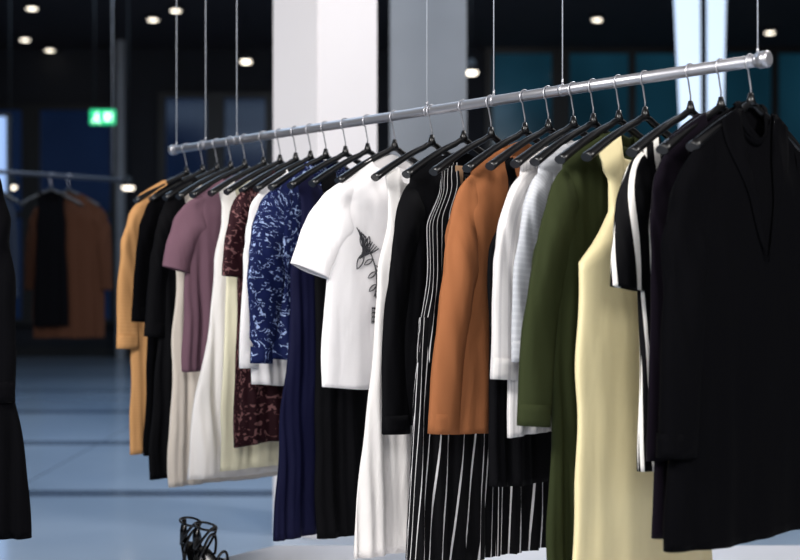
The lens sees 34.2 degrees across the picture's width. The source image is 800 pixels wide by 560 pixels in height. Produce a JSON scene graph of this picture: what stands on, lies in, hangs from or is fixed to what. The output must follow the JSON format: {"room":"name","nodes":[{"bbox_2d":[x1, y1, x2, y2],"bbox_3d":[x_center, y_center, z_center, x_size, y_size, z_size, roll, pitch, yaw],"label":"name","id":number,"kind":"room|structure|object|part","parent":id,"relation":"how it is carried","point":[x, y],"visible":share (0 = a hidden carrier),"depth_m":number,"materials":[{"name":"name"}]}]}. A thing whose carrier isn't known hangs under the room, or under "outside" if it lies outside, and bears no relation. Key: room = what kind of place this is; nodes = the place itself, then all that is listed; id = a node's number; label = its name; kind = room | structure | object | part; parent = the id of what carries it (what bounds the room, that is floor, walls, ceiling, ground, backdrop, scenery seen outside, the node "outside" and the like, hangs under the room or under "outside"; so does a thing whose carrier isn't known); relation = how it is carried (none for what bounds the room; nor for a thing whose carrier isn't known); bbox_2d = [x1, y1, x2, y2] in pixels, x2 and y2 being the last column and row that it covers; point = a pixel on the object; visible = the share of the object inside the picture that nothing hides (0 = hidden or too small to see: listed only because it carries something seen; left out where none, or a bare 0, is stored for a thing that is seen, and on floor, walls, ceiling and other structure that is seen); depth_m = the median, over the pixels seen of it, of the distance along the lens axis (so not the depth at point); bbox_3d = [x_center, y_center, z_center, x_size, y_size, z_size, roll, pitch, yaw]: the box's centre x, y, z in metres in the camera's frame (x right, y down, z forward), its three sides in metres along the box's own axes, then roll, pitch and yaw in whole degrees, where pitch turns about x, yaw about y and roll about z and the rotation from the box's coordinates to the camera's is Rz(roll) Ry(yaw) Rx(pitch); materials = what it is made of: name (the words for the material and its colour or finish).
{"room":"clothing store","nodes":[
{"label":"clothing store","id":0,"kind":"room"},
{"bbox_2d":[133,143,190,203],"bbox_3d":[-0.809,-0.399,4.922,0.442,0.239,0.032,0,0,-40],"label":"clothes hanger","id":1,"kind":"object","parent":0,"point":[186,172],"depth_m":4.86,"materials":[{"name":"black plastic"}]},
{"bbox_2d":[148,140,207,201],"bbox_3d":[-0.734,-0.399,4.832,0.442,0.239,0.032,0,0,-40],"label":"clothes hanger","id":2,"kind":"object","parent":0,"point":[202,170],"depth_m":4.76,"materials":[{"name":"black plastic"}]},
{"bbox_2d":[162,138,229,200],"bbox_3d":[-0.669,-0.399,4.754,0.442,0.239,0.033,0,0,-40],"label":"clothes hanger","id":3,"kind":"object","parent":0,"point":[166,197],"depth_m":4.68,"materials":[{"name":"black plastic"}]},
{"bbox_2d":[175,136,240,199],"bbox_3d":[-0.610,-0.399,4.682,0.442,0.239,0.033,0,0,-40],"label":"clothes hanger","id":4,"kind":"object","parent":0,"point":[183,193],"depth_m":4.61,"materials":[{"name":"black plastic"}]},
{"bbox_2d":[189,134,257,198],"bbox_3d":[-0.551,-0.399,4.610,0.442,0.239,0.032,0,0,-40],"label":"clothes hanger","id":5,"kind":"object","parent":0,"point":[201,189],"depth_m":4.54,"materials":[{"name":"black plastic"}]},
{"bbox_2d":[207,131,268,196],"bbox_3d":[-0.474,-0.399,4.518,0.442,0.239,0.033,0,0,-40],"label":"clothes hanger","id":6,"kind":"object","parent":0,"point":[221,186],"depth_m":4.44,"materials":[{"name":"black plastic"}]},
{"bbox_2d":[0,50,484,346],"bbox_3d":[0.000,-1.300,22.100,16.200,5.200,0.200,0,0,0],"label":"wall","id":7,"kind":"structure","parent":0,"point":[26,76],"depth_m":22.00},
{"bbox_2d":[0,110,109,318],"bbox_3d":[-6.200,-1.100,21.900,2.800,3.600,0.030,0,0,0],"label":"pane","id":8,"kind":"object","parent":7,"relation":"attached to","point":[69,144],"visible":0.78,"depth_m":21.89,"materials":[{"name":"blue glass"}]},
{"bbox_2d":[0,104,115,324],"bbox_3d":[-6.200,-1.100,21.855,2.920,3.700,0.110,0,0,0],"label":"frame","id":9,"kind":"object","parent":7,"relation":"attached to","point":[31,113],"visible":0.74,"depth_m":21.81,"materials":[{"name":"black metal"}]},
{"bbox_2d":[16,347,130,356],"bbox_3d":[0.000,1.220,21.970,16.000,0.160,0.060,0,0,0],"label":"baseboard","id":10,"kind":"structure","parent":7,"relation":"attached to","point":[20,351],"depth_m":21.94,"materials":[{"name":"black"}]},
{"bbox_2d":[158,92,272,182],"bbox_3d":[-2.605,-1.200,21.855,2.910,3.900,0.110,0,0,0],"label":"frame","id":11,"kind":"object","parent":7,"relation":"attached to","point":[215,101],"visible":0.24,"depth_m":21.81,"materials":[{"name":"black metal"}]},
{"bbox_2d":[166,99,264,179],"bbox_3d":[-2.650,-1.200,21.900,2.700,3.800,0.030,0,0,0],"label":"pane","id":12,"kind":"object","parent":7,"relation":"attached to","point":[190,112],"visible":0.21,"depth_m":21.89,"materials":[{"name":"blue glass"}]},
{"bbox_2d":[0,357,799,559],"bbox_3d":[0.000,1.350,9.500,16.000,0.100,25.000,0,0,0],"label":"floor","id":13,"kind":"structure","parent":0,"point":[91,499],"depth_m":7.95,"materials":[{"name":"tile"}]},
{"bbox_2d":[0,114,11,200],"bbox_3d":[-3.970,-0.117,12.080,0.720,2.845,0.350,0,0,0],"label":"digital display","id":14,"kind":"object","parent":13,"relation":"on","point":[5,119],"visible":0.31,"depth_m":12.03,"materials":[{"name":"blue"}]},
{"bbox_2d":[116,40,125,359],"bbox_3d":[-4.550,-1.300,21.200,0.130,5.200,0.130,0,0,0],"label":"pillar","id":15,"kind":"structure","parent":13,"relation":"on","point":[120,44],"depth_m":21.14,"materials":[{"name":"metal"}]},
{"bbox_2d":[179,516,206,559],"bbox_3d":[-0.643,0.861,4.173,0.081,0.177,0.228,0,0,-40],"label":"sandal","id":16,"kind":"object","parent":13,"relation":"on","point":[186,545],"visible":0.74,"depth_m":4.21,"materials":[{"name":"black leather"}]},
{"bbox_2d":[192,521,228,559],"bbox_3d":[-0.573,0.861,4.103,0.228,0.177,0.081,0,0,38],"label":"sandal","id":17,"kind":"object","parent":13,"relation":"on","point":[206,553],"visible":1,"depth_m":4.13,"materials":[{"name":"black leather"}]},
{"bbox_2d":[273,0,376,539],"bbox_3d":[-0.387,-1.300,6.791,0.300,5.200,0.500,0,0,36],"label":"column","id":18,"kind":"structure","parent":13,"relation":"on","point":[325,51],"depth_m":6.62,"materials":[{"name":"paint"}]},
{"bbox_2d":[390,0,466,161],"bbox_3d":[0.190,-1.300,9.000,0.520,5.200,0.500,0,0,0],"label":"column","id":19,"kind":"structure","parent":13,"relation":"on","point":[446,19],"depth_m":8.75,"materials":[{"name":"paint"}]},
{"bbox_2d":[223,545,799,559],"bbox_3d":[0.461,1.125,3.630,2.879,0.350,2.060,0,0,0],"label":"plinth","id":20,"kind":"object","parent":13,"relation":"on","point":[277,552],"visible":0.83,"depth_m":4.50,"materials":[{"name":"white paint"}]},
{"bbox_2d":[674,0,700,125],"bbox_3d":[2.640,-1.300,12.030,0.320,5.200,0.060,0,0,0],"label":"illuminated fin","id":21,"kind":"object","parent":13,"relation":"on","point":[686,12],"visible":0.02,"depth_m":12.00,"materials":[{"name":"white"}]},
{"bbox_2d":[707,0,725,110],"bbox_3d":[2.940,-1.300,12.030,0.200,5.200,0.060,0,0,0],"label":"illuminated fin","id":22,"kind":"object","parent":13,"relation":"on","point":[716,9],"visible":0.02,"depth_m":12.00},
{"bbox_2d":[0,0,799,49],"bbox_3d":[0.000,-3.950,9.500,16.000,0.100,25.000,0,0,0],"label":"ceiling","id":23,"kind":"structure","parent":0,"point":[61,24],"depth_m":19.84,"materials":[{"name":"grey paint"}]},
{"bbox_2d":[12,175,17,188],"bbox_3d":[-4.800,-2.510,16.000,0.200,2.780,0.197,0,0,0],"label":"pendant lamp","id":24,"kind":"object","parent":23,"relation":"hanging from","point":[14,183],"visible":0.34,"depth_m":15.96,"materials":[{"name":"black"}]},
{"bbox_2d":[18,35,31,40],"bbox_3d":[-6.000,-3.866,20.800,0.208,0.068,0.208,0,0,0],"label":"recessed light","id":25,"kind":"object","parent":23,"relation":"in","point":[21,37],"depth_m":20.73,"materials":[{"name":"white"}]},
{"bbox_2d":[24,3,39,9],"bbox_3d":[-5.210,-3.866,18.400,0.208,0.068,0.208,0,0,0],"label":"recessed light","id":26,"kind":"object","parent":23,"relation":"in","point":[30,6],"depth_m":18.33,"materials":[{"name":"white"}]},
{"bbox_2d":[43,46,55,51],"bbox_3d":[-5.860,-3.866,21.750,0.208,0.068,0.208,0,0,0],"label":"recessed light","id":27,"kind":"object","parent":23,"relation":"in","point":[47,48],"depth_m":21.67,"materials":[{"name":"white"}]},
{"bbox_2d":[0,0,121,182],"bbox_3d":[-2.450,-2.305,9.050,0.039,3.190,1.224,0,0,42],"label":"clothes rack","id":28,"kind":"object","parent":23,"relation":"hanging from","point":[9,172],"visible":1,"depth_m":9.25,"materials":[{"name":"grey metal"}]},
{"bbox_2d":[3,192,18,297],"bbox_3d":[-2.771,-0.149,8.692,0.433,0.957,0.080,0,0,-8],"label":"coat","id":29,"kind":"object","parent":28,"relation":"hanging from","point":[13,240],"visible":0.28,"depth_m":8.70,"materials":[{"name":"black fabric"}]},
{"bbox_2d":[3,193,19,203],"bbox_3d":[-2.770,-0.630,8.690,0.442,0.239,0.032,0,0,-8],"label":"clothes hanger","id":30,"kind":"object","parent":28,"relation":"hanging from","point":[10,197],"depth_m":8.70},
{"bbox_2d":[33,191,68,326],"bbox_3d":[-2.433,-0.149,9.068,0.241,0.946,0.082,0,0,-8],"label":"dress","id":31,"kind":"object","parent":28,"relation":"hanging from","point":[51,305],"visible":1,"depth_m":9.04,"materials":[{"name":"black fabric"}]},
{"bbox_2d":[19,173,83,206],"bbox_3d":[-2.434,-0.630,9.068,0.442,0.239,0.032,0,0,-8],"label":"clothes hanger","id":32,"kind":"object","parent":28,"relation":"hanging from","point":[50,189],"depth_m":9.06,"materials":[{"name":"black plastic"}]},
{"bbox_2d":[24,192,112,338],"bbox_3d":[-2.338,-0.107,9.177,0.611,1.040,0.097,0,0,-8],"label":"coat","id":33,"kind":"object","parent":28,"relation":"hanging from","point":[88,229],"visible":0.73,"depth_m":9.15,"materials":[{"name":"brown fabric"}]},
{"bbox_2d":[37,174,100,206],"bbox_3d":[-2.338,-0.630,9.176,0.442,0.239,0.032,0,0,-8],"label":"clothes hanger","id":34,"kind":"object","parent":28,"relation":"hanging from","point":[68,189],"depth_m":9.18,"materials":[{"name":"black plastic"}]},
{"bbox_2d":[89,0,116,125],"bbox_3d":[-3.430,-2.842,15.011,0.310,2.115,0.088,0,0,0],"label":"exit sign","id":35,"kind":"object","parent":23,"relation":"hanging from","point":[97,117],"visible":0.94,"depth_m":15.01,"materials":[{"name":"green plastic"}]},
{"bbox_3d":[-3.430,-1.880,15.000,0.290,0.170,0.020,0,0,0],"label":"green panel","id":36,"kind":"part","parent":35,"relation":"part of","materials":[{"name":"green plastic"}]},
{"bbox_2d":[120,0,135,189],"bbox_3d":[-3.450,-2.525,16.500,0.200,2.750,0.197,0,0,0],"label":"pendant lamp","id":37,"kind":"object","parent":23,"relation":"hanging from","point":[128,183],"visible":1,"depth_m":16.50,"materials":[{"name":"black"}]},
{"bbox_2d":[146,15,159,20],"bbox_3d":[-3.650,-3.866,19.200,0.208,0.068,0.208,0,0,0],"label":"recessed light","id":38,"kind":"object","parent":23,"relation":"in","point":[148,17],"depth_m":19.13,"materials":[{"name":"white"}]},
{"bbox_2d":[168,5,182,11],"bbox_3d":[-3.200,-3.866,18.550,0.208,0.068,0.208,0,0,0],"label":"recessed light","id":39,"kind":"object","parent":23,"relation":"in","point":[172,8],"depth_m":18.48,"materials":[{"name":"white"}]},
{"bbox_2d":[239,51,252,63],"bbox_3d":[-2.250,-3.535,19.000,0.200,0.730,0.197,0,0,0],"label":"pendant lamp","id":40,"kind":"object","parent":23,"relation":"hanging from","point":[245,58],"visible":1,"depth_m":18.94,"materials":[{"name":"black"}]},
{"bbox_2d":[168,0,772,154],"bbox_3d":[-0.022,-2.190,3.972,0.039,3.420,2.689,0,0,-40],"label":"rail","id":41,"kind":"object","parent":23,"relation":"hanging from","point":[761,59],"visible":0.98,"depth_m":3.65,"materials":[{"name":"silver metal"}]},
{"bbox_2d":[116,176,185,454],"bbox_3d":[-0.809,0.120,4.922,0.585,1.045,0.076,0,0,-41],"label":"coat","id":42,"kind":"object","parent":41,"relation":"hanging from","point":[130,335],"visible":0.28,"depth_m":4.77,"materials":[{"name":"fabric"}]},
{"bbox_2d":[131,178,182,455],"bbox_3d":[-0.734,0.118,4.832,0.581,1.031,0.073,0,0,-40],"label":"jacket","id":43,"kind":"object","parent":41,"relation":"hanging from","point":[148,223],"visible":0.2,"depth_m":4.67,"materials":[{"name":"black fabric"}]},
{"bbox_2d":[144,177,197,479],"bbox_3d":[-0.669,0.156,4.753,0.591,1.096,0.069,0,0,-39],"label":"dress","id":44,"kind":"object","parent":41,"relation":"hanging from","point":[161,288],"visible":0.27,"depth_m":4.59,"materials":[{"name":"black fabric"}]},
{"bbox_2d":[162,174,252,371],"bbox_3d":[-0.551,-0.032,4.608,0.655,0.700,0.074,0,0,-39],"label":"dress","id":45,"kind":"object","parent":41,"relation":"hanging from","point":[192,240],"visible":0.41,"depth_m":4.46,"materials":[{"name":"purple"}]},
{"bbox_2d":[167,185,277,487],"bbox_3d":[-0.611,0.190,4.682,0.515,1.065,0.067,0,0,-41],"label":"dress","id":46,"kind":"object","parent":41,"relation":"hanging from","point":[184,384],"visible":0.18,"depth_m":4.54,"materials":[{"name":"beige fabric"}]},
{"bbox_2d":[187,182,277,479],"bbox_3d":[-0.471,0.165,4.519,0.610,1.005,0.076,0,0,-40],"label":"dress","id":47,"kind":"object","parent":41,"relation":"hanging from","point":[205,431],"visible":0.22,"depth_m":4.38,"materials":[{"name":"white fabric"}]},
{"bbox_2d":[220,180,278,470],"bbox_3d":[-0.410,0.149,4.441,0.474,0.972,0.060,0,0,-40],"label":"dress","id":48,"kind":"object","parent":41,"relation":"hanging from","point":[265,454],"visible":0.22,"depth_m":4.30,"materials":[{"name":"beige fabric"}]},
{"bbox_2d":[222,170,283,447],"bbox_3d":[-0.350,0.081,4.370,0.575,0.926,0.066,0,0,-40],"label":"patterned dress","id":49,"kind":"object","parent":41,"relation":"hanging from","point":[256,407],"visible":0.23,"depth_m":4.22,"materials":[{"name":"brown fabric"}]},
{"bbox_2d":[223,128,284,194],"bbox_3d":[-0.410,-0.399,4.440,0.442,0.239,0.033,0,0,-40],"label":"clothes hanger","id":50,"kind":"object","parent":41,"relation":"hanging from","point":[239,183],"depth_m":4.36,"materials":[{"name":"black plastic"}]},
{"bbox_2d":[239,170,287,385],"bbox_3d":[-0.296,-0.017,4.303,0.545,0.722,0.063,0,0,-40],"label":"blouse","id":51,"kind":"object","parent":41,"relation":"hanging from","point":[274,374],"visible":0.19,"depth_m":4.14,"materials":[{"name":"white fabric"}]},
{"bbox_2d":[238,126,299,192],"bbox_3d":[-0.351,-0.399,4.369,0.442,0.239,0.032,0,0,-40],"label":"clothes hanger","id":52,"kind":"object","parent":41,"relation":"hanging from","point":[255,181],"depth_m":4.29,"materials":[{"name":"black plastic"}]},
{"bbox_2d":[253,123,314,192],"bbox_3d":[-0.296,-0.399,4.303,0.442,0.239,0.032,0,0,-40],"label":"clothes hanger","id":53,"kind":"object","parent":41,"relation":"hanging from","point":[269,180],"depth_m":4.22,"materials":[{"name":"black plastic"}]},
{"bbox_2d":[273,175,322,541],"bbox_3d":[-0.176,0.235,4.154,0.549,1.133,0.075,0,0,-40],"label":"dress","id":54,"kind":"object","parent":41,"relation":"hanging from","point":[294,503],"visible":0.36,"depth_m":4.02,"materials":[{"name":"blue fabric"}]},
{"bbox_2d":[247,160,348,363],"bbox_3d":[-0.244,-0.064,4.237,0.603,0.656,0.078,0,0,-40],"label":"patterned blouse","id":55,"kind":"object","parent":41,"relation":"hanging from","point":[276,225],"visible":0.36,"depth_m":4.08,"materials":[{"name":"blue fabric"}]},
{"bbox_2d":[267,121,349,190],"bbox_3d":[-0.242,-0.399,4.237,0.442,0.239,0.032,0,0,-40],"label":"clothes hanger","id":56,"kind":"object","parent":41,"relation":"hanging from","point":[325,155],"depth_m":4.17,"materials":[{"name":"black plastic"}]},
{"bbox_2d":[287,118,361,188],"bbox_3d":[-0.174,-0.399,4.155,0.442,0.239,0.032,0,0,-40],"label":"clothes hanger","id":57,"kind":"object","parent":41,"relation":"hanging from","point":[295,182],"depth_m":4.09,"materials":[{"name":"black plastic"}]},
{"bbox_2d":[314,172,368,538],"bbox_3d":[-0.101,0.226,4.068,0.408,1.120,0.076,0,0,-41],"label":"dress","id":58,"kind":"object","parent":41,"relation":"hanging from","point":[339,413],"visible":0.27,"depth_m":3.96,"materials":[{"name":"black fabric"}]},
{"bbox_2d":[308,114,375,186],"bbox_3d":[-0.101,-0.399,4.067,0.442,0.239,0.033,0,0,-40],"label":"clothes hanger","id":59,"kind":"object","parent":41,"relation":"hanging from","point":[318,179],"depth_m":3.99,"materials":[{"name":"black plastic"}]},
{"bbox_2d":[290,154,412,389],"bbox_3d":[-0.033,-0.029,3.952,0.717,0.710,0.070,0,0,-40],"label":"t-shirt","id":60,"kind":"object","parent":41,"relation":"hanging from","point":[341,238],"visible":0.54,"depth_m":3.82,"materials":[{"name":"white fabric"}]},
{"bbox_2d":[334,110,418,183],"bbox_3d":[-0.017,-0.399,3.965,0.442,0.239,0.033,0,0,-40],"label":"clothes hanger","id":61,"kind":"object","parent":41,"relation":"hanging from","point":[349,173],"depth_m":3.91,"materials":[{"name":"black plastic"}]},
{"bbox_2d":[354,168,411,558],"bbox_3d":[0.094,0.231,3.831,0.571,1.107,0.083,0,0,-40],"label":"dress","id":62,"kind":"object","parent":41,"relation":"hanging from","point":[384,471],"visible":0.17,"depth_m":3.69,"materials":[{"name":"white fabric"}]},
{"bbox_2d":[371,104,450,180],"bbox_3d":[0.094,-0.399,3.831,0.442,0.239,0.033,0,0,-40],"label":"clothes hanger","id":63,"kind":"object","parent":41,"relation":"hanging from","point":[431,142],"depth_m":3.76,"materials":[{"name":"black plastic"}]},
{"bbox_2d":[381,153,474,434],"bbox_3d":[0.181,0.026,3.725,0.599,0.796,0.070,0,0,-39],"label":"blazer","id":64,"kind":"object","parent":41,"relation":"hanging from","point":[405,293],"visible":0.29,"depth_m":3.57,"materials":[{"name":"black fabric"}]},
{"bbox_2d":[402,99,484,178],"bbox_3d":[0.182,-0.399,3.725,0.442,0.239,0.032,0,0,-40],"label":"clothes hanger","id":65,"kind":"object","parent":41,"relation":"hanging from","point":[463,138],"depth_m":3.66,"materials":[{"name":"black plastic"}]},
{"bbox_2d":[429,95,508,183],"bbox_3d":[0.255,-0.387,3.637,0.442,0.264,0.033,0,0,-40],"label":"clothes hanger","id":66,"kind":"object","parent":41,"relation":"hanging from","point":[442,165],"depth_m":3.55,"materials":[{"name":"black plastic"}]},
{"bbox_2d":[405,162,548,559],"bbox_3d":[0.254,0.224,3.638,0.623,1.092,0.088,0,0,-40],"label":"striped dress","id":67,"kind":"object","parent":41,"relation":"hanging from","point":[454,513],"visible":0.27,"depth_m":3.51,"materials":[{"name":"black fabric"}]},
{"bbox_2d":[427,142,531,434],"bbox_3d":[0.334,0.013,3.528,0.664,0.786,0.087,0,0,-40],"label":"coat","id":68,"kind":"object","parent":41,"relation":"hanging from","point":[459,380],"visible":0.41,"depth_m":3.37,"materials":[{"name":"brown fabric"}]},
{"bbox_2d":[462,89,548,172],"bbox_3d":[0.340,-0.399,3.534,0.442,0.239,0.033,0,0,-40],"label":"clothes hanger","id":69,"kind":"object","parent":41,"relation":"hanging from","point":[471,165],"depth_m":3.46,"materials":[{"name":"black plastic"}]},
{"bbox_2d":[487,157,550,486],"bbox_3d":[0.394,0.108,3.466,0.441,0.856,0.068,0,0,-40],"label":"dress","id":70,"kind":"object","parent":41,"relation":"hanging from","point":[524,460],"visible":0.16,"depth_m":3.34,"materials":[{"name":"black fabric"}]},
{"bbox_2d":[485,85,562,170],"bbox_3d":[0.396,-0.399,3.467,0.442,0.239,0.032,0,0,-40],"label":"clothes hanger","id":71,"kind":"object","parent":41,"relation":"hanging from","point":[499,159],"depth_m":3.39,"materials":[{"name":"black plastic"}]},
{"bbox_2d":[490,140,573,437],"bbox_3d":[0.454,0.014,3.397,0.604,0.761,0.063,0,0,-40],"label":"shirt","id":72,"kind":"object","parent":41,"relation":"hanging from","point":[508,228],"visible":0.26,"depth_m":3.23,"materials":[{"name":"white fabric"}]},
{"bbox_2d":[511,140,577,361],"bbox_3d":[0.497,-0.035,3.344,0.581,0.675,0.065,0,0,-40],"label":"sweater","id":73,"kind":"object","parent":41,"relation":"hanging from","point":[536,197],"visible":0.21,"depth_m":3.18,"materials":[{"name":"white fabric"}]},
{"bbox_2d":[510,81,587,167],"bbox_3d":[0.453,-0.399,3.397,0.442,0.239,0.032,0,0,-40],"label":"clothes hanger","id":74,"kind":"object","parent":41,"relation":"hanging from","point":[527,154],"depth_m":3.32,"materials":[{"name":"black plastic"}]},
{"bbox_2d":[529,78,609,165],"bbox_3d":[0.497,-0.399,3.344,0.442,0.239,0.032,0,0,-40],"label":"clothes hanger","id":75,"kind":"object","parent":41,"relation":"hanging from","point":[548,151],"depth_m":3.27,"materials":[{"name":"black plastic"}]},
{"bbox_2d":[517,131,638,559],"bbox_3d":[0.539,0.189,3.266,0.680,1.133,0.074,0,0,-40],"label":"dress","id":76,"kind":"object","parent":41,"relation":"hanging from","point":[576,209],"visible":0.38,"depth_m":3.12,"materials":[{"name":"green fabric"}]},
{"bbox_2d":[554,74,643,163],"bbox_3d":[0.552,-0.399,3.278,0.442,0.239,0.032,0,0,-40],"label":"clothes hanger","id":77,"kind":"object","parent":41,"relation":"hanging from","point":[575,147],"depth_m":3.21,"materials":[{"name":"black plastic"}]},
{"bbox_2d":[581,70,671,161],"bbox_3d":[0.606,-0.399,3.212,0.442,0.239,0.032,0,0,-40],"label":"clothes hanger","id":78,"kind":"object","parent":41,"relation":"hanging from","point":[593,151],"depth_m":3.15,"materials":[{"name":"black plastic"}]},
{"bbox_2d":[610,136,663,471],"bbox_3d":[0.693,0.053,3.107,0.584,0.779,0.069,0,0,-40],"label":"striped dress","id":79,"kind":"object","parent":41,"relation":"hanging from","point":[630,268],"visible":0.31,"depth_m":2.97,"materials":[{"name":"black fabric"}]},
{"bbox_2d":[572,136,712,559],"bbox_3d":[0.608,0.219,3.214,0.528,1.134,0.077,0,0,-40],"label":"dress","id":80,"kind":"object","parent":41,"relation":"hanging from","point":[613,501],"visible":0.35,"depth_m":3.09,"materials":[{"name":"beige fabric"}]},
{"bbox_2d":[626,63,697,156],"bbox_3d":[0.694,-0.399,3.106,0.442,0.239,0.032,0,0,-40],"label":"clothes hanger","id":81,"kind":"object","parent":41,"relation":"hanging from","point":[641,144],"depth_m":3.03,"materials":[{"name":"black plastic"}]},
{"bbox_2d":[646,112,721,538],"bbox_3d":[0.750,0.089,3.038,0.522,0.982,0.058,0,0,-40],"label":"coat","id":82,"kind":"object","parent":41,"relation":"hanging from","point":[671,163],"visible":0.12,"depth_m":2.88,"materials":[{"name":"black fabric"}]},
{"bbox_2d":[656,58,727,154],"bbox_3d":[0.750,-0.399,3.038,0.442,0.239,0.033,0,0,-40],"label":"clothes hanger","id":83,"kind":"object","parent":41,"relation":"hanging from","point":[669,143],"depth_m":2.95,"materials":[{"name":"black plastic"}]},
{"bbox_2d":[656,101,799,552],"bbox_3d":[0.803,0.088,2.973,0.656,1.000,0.099,0,0,-40],"label":"coat","id":84,"kind":"object","parent":41,"relation":"hanging from","point":[728,434],"visible":0.98,"depth_m":2.87,"materials":[{"name":"black fabric"}]},
{"bbox_2d":[685,53,799,151],"bbox_3d":[0.803,-0.399,2.975,0.442,0.239,0.032,0,0,-40],"label":"clothes hanger","id":85,"kind":"object","parent":41,"relation":"hanging from","point":[695,144],"depth_m":2.96,"materials":[{"name":"black plastic"}]},
{"bbox_2d":[467,0,479,74],"bbox_3d":[0.820,-3.135,15.000,0.200,1.530,0.197,0,0,0],"label":"pendant lamp","id":86,"kind":"object","parent":23,"relation":"hanging from","point":[472,68],"visible":0.82,"depth_m":14.95,"materials":[{"name":"black"}]},
{"bbox_2d":[590,15,603,20],"bbox_3d":[2.910,-3.866,19.200,0.208,0.068,0.208,0,0,0],"label":"recessed light","id":87,"kind":"object","parent":23,"relation":"in","point":[593,17],"depth_m":19.13,"materials":[{"name":"white"}]},
{"bbox_2d":[485,48,799,149],"bbox_3d":[4.545,-1.575,21.855,6.210,4.650,0.110,0,0,0],"label":"frame","id":88,"kind":"object","parent":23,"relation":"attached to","point":[560,106],"visible":0.34,"depth_m":21.81,"materials":[{"name":"black metal"}]},
{"bbox_2d":[493,54,799,145],"bbox_3d":[4.500,-1.575,21.900,6.000,4.550,0.030,0,0,0],"label":"pane","id":89,"kind":"object","parent":88,"relation":"attached to","point":[512,72],"visible":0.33,"depth_m":21.89,"materials":[{"name":"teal glass"}]},
{"bbox_2d":[763,28,776,33],"bbox_3d":[5.750,-3.866,20.200,0.208,0.068,0.208,0,0,0],"label":"recessed light","id":90,"kind":"object","parent":23,"relation":"in","point":[767,30],"depth_m":20.13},
{"bbox_3d":[-1.200,-2.190,3.225,0.039,3.420,0.770,0,0,0],"label":"clothes rail","id":91,"kind":"object","parent":23,"relation":"hanging from","visible":0},
{"bbox_2d":[0,179,31,539],"bbox_3d":[-1.213,0.116,3.202,0.612,1.037,0.104,0,0,1],"label":"coat","id":92,"kind":"object","parent":91,"relation":"hanging from","point":[15,508],"visible":1,"depth_m":3.18,"materials":[{"name":"black fabric"}]}
]}

